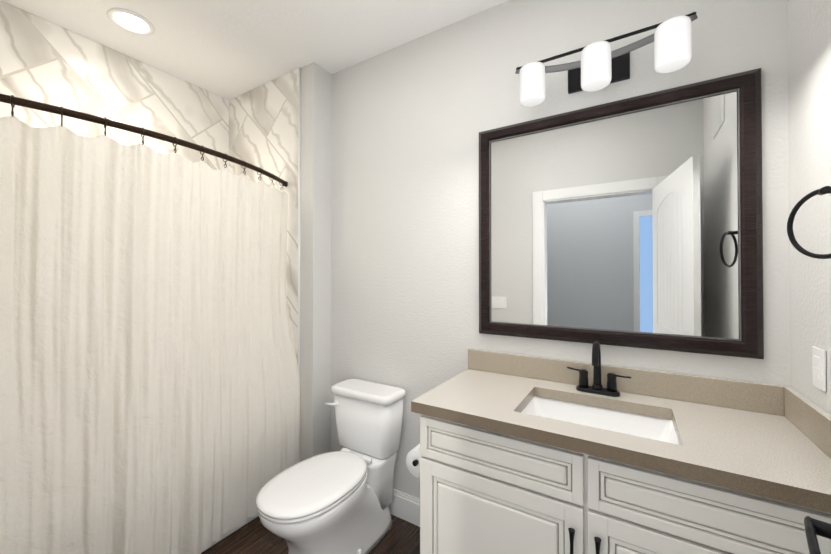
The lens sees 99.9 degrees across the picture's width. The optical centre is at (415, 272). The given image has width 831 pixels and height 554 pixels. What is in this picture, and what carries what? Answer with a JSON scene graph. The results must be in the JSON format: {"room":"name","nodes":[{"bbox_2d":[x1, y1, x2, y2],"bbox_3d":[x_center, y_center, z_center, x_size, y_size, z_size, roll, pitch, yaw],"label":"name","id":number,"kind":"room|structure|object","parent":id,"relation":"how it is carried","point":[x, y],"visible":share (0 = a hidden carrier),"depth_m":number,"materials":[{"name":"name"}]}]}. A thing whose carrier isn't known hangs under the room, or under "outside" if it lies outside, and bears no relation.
{"room":"bathroom","nodes":[
{"label":"bathroom","id":0,"kind":"room"},
{"bbox_2d":[1,0,507,99],"bbox_3d":[-0.835,-1.395,0.728,3.330,0.100,3.270,0,-1,32],"label":"ceiling","id":1,"kind":"structure","parent":0,"point":[229,49],"depth_m":1.92,"materials":[{"name":"white paint"}]},
{"bbox_2d":[107,8,154,35],"bbox_3d":[-1.507,-1.329,1.855,0.200,0.009,0.200,0,-1,32],"label":"recessed light","id":2,"kind":"object","parent":1,"relation":"in","point":[131,21],"visible":1,"depth_m":1.85,"materials":[{"name":"white glass"}]},
{"bbox_2d":[201,514,419,553],"bbox_3d":[-0.835,1.445,0.703,3.330,0.100,3.270,0,-1,32],"label":"floor","id":3,"kind":"structure","parent":0,"point":[256,536],"depth_m":1.83,"materials":[{"name":"brown wood"}]},
{"bbox_2d":[202,514,258,551],"bbox_3d":[-1.491,1.153,1.813,0.782,0.496,1.498,0,-1,32],"label":"bathtub","id":4,"kind":"object","parent":3,"relation":"on","point":[224,535],"depth_m":1.88,"materials":[{"name":"white plastic"}]},
{"bbox_2d":[256,379,405,553],"bbox_3d":[-0.428,1.030,1.764,0.436,0.750,0.783,0,-1,32],"label":"toilet","id":5,"kind":"object","parent":3,"relation":"on","point":[336,502],"visible":1,"depth_m":1.73,"materials":[{"name":"white ceramic"}]},
{"bbox_2d":[406,372,830,553],"bbox_3d":[0.579,0.963,1.275,1.277,0.874,0.572,0,-1,32],"label":"bathroom vanity","id":6,"kind":"object","parent":3,"relation":"on","point":[516,454],"depth_m":1.05,"materials":[{"name":"white wood"}]},
{"bbox_2d":[411,370,830,505],"bbox_3d":[0.628,0.506,1.256,1.170,0.040,0.560,0,-1,32],"label":"countertop","id":7,"kind":"structure","parent":6,"relation":"on","point":[769,453],"depth_m":1.06,"materials":[{"name":"beige stone"}]},
{"bbox_2d":[522,394,677,441],"bbox_3d":[0.629,0.600,1.237,0.525,0.172,0.365,0,-1,32],"label":"sink","id":8,"kind":"object","parent":7,"relation":"in","point":[642,422],"depth_m":1.35,"materials":[{"name":"white ceramic"}]},
{"bbox_2d":[566,342,633,397],"bbox_3d":[0.722,0.380,1.392,0.237,0.213,0.136,0,-1,32],"label":"faucet","id":9,"kind":"object","parent":7,"relation":"on","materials":[{"name":"black metal"}]},
{"bbox_2d":[300,62,331,461],"bbox_3d":[-1.018,0.042,2.589,1.048,2.740,0.276,0,-1,32],"label":"wall column","id":10,"kind":"structure","parent":0,"point":[315,284],"depth_m":2.24,"materials":[{"name":"white paint"}]},
{"bbox_2d":[229,68,298,365],"bbox_3d":[-1.095,0.042,2.469,0.802,2.739,0.010,0,-1,32],"label":"wall tile","id":11,"kind":"structure","parent":10,"relation":"attached to","point":[263,126],"depth_m":2.38,"materials":[{"name":"tile"}]},
{"bbox_2d":[0,94,299,553],"bbox_3d":[-1.169,0.359,1.621,0.258,1.964,1.522,0,-1,32],"label":"shower curtain","id":12,"kind":"object","parent":11,"relation":"attached to","point":[149,391],"visible":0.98,"depth_m":1.43,"materials":[{"name":"white fabric"}]},
{"bbox_2d":[298,67,300,382],"bbox_3d":[-0.751,0.040,2.255,0.014,2.738,0.013,0,-1,32],"label":"trim","id":13,"kind":"structure","parent":11,"relation":"attached to","point":[299,143],"depth_m":2.25,"materials":[{"name":"white"}]},
{"bbox_2d":[331,0,790,498],"bbox_3d":[0.439,0.035,1.779,2.282,2.740,0.120,0,-1,32],"label":"wall","id":14,"kind":"structure","parent":0,"point":[411,120],"depth_m":1.84,"materials":[{"name":"white paint"}]},
{"bbox_2d":[388,489,419,526],"bbox_3d":[-0.132,1.336,2.041,0.991,0.142,0.016,0,-1,32],"label":"baseboard","id":15,"kind":"structure","parent":14,"relation":"attached to","point":[404,506],"depth_m":1.99,"materials":[{"name":"white wood"}]},
{"bbox_2d":[515,11,697,106],"bbox_3d":[0.740,-0.839,1.430,0.645,0.175,0.168,0,-1,32],"label":"sconce","id":16,"kind":"object","parent":14,"relation":"attached to","point":[599,65],"visible":1,"depth_m":1.36,"materials":[{"name":"white glass"}]},
{"bbox_2d":[479,68,763,358],"bbox_3d":[0.762,-0.206,1.488,1.044,1.016,0.036,0,-1,32],"label":"mirror","id":17,"kind":"object","parent":14,"relation":"attached to","point":[636,222],"visible":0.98,"depth_m":1.41,"materials":[{"name":"glass"},{"name":"dark stained wood"}]},
{"bbox_2d":[467,350,781,413],"bbox_3d":[0.762,0.438,1.491,1.150,0.099,0.020,0,-1,32],"label":"backsplash","id":18,"kind":"structure","parent":14,"relation":"attached to","point":[765,398],"depth_m":1.36,"materials":[{"name":"beige stone"}]},
{"bbox_2d":[787,0,830,414],"bbox_3d":[0.498,0.017,-0.180,0.120,2.740,3.150,0,-1,32],"label":"wall","id":19,"kind":"structure","parent":0,"point":[809,76],"depth_m":1.05,"materials":[{"name":"white paint"}]},
{"bbox_2d":[782,386,830,461],"bbox_3d":[1.118,0.433,0.955,0.020,0.099,0.558,0,-1,32],"label":"backsplash","id":20,"kind":"structure","parent":19,"relation":"attached to","point":[813,421],"depth_m":1.02,"materials":[{"name":"beige stone"}]},
{"bbox_2d":[787,186,830,258],"bbox_3d":[0.967,-0.126,0.807,0.118,0.186,0.146,0,-1,32],"label":"towel ring","id":21,"kind":"object","parent":19,"relation":"attached to","point":[798,205],"visible":1,"depth_m":0.86,"materials":[{"name":"black metal"}]},
{"bbox_2d":[812,346,825,391],"bbox_3d":[1.151,0.273,0.999,0.010,0.115,0.070,0,-1,32],"label":"light switch","id":22,"kind":"object","parent":19,"relation":"attached to","point":[819,367],"visible":0.98,"depth_m":0.99,"materials":[{"name":"white plastic"}]},
{"bbox_2d":[804,516,830,553],"bbox_3d":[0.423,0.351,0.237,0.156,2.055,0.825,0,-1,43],"label":"towel bar","id":23,"kind":"object","parent":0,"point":[814,528],"depth_m":0.52,"materials":[{"name":"black metal"}]},
{"bbox_3d":[-2.272,0.032,1.443,0.120,2.740,2.994,0,-1,32],"label":"wall","id":24,"kind":"structure","parent":0,"visible":0},
{"bbox_2d":[0,0,228,169],"bbox_3d":[-1.833,0.038,2.029,0.010,2.739,1.512,0,-1,32],"label":"wall tile","id":25,"kind":"structure","parent":24,"relation":"attached to","point":[44,61],"depth_m":2.02,"materials":[{"name":"tile"}]}
]}

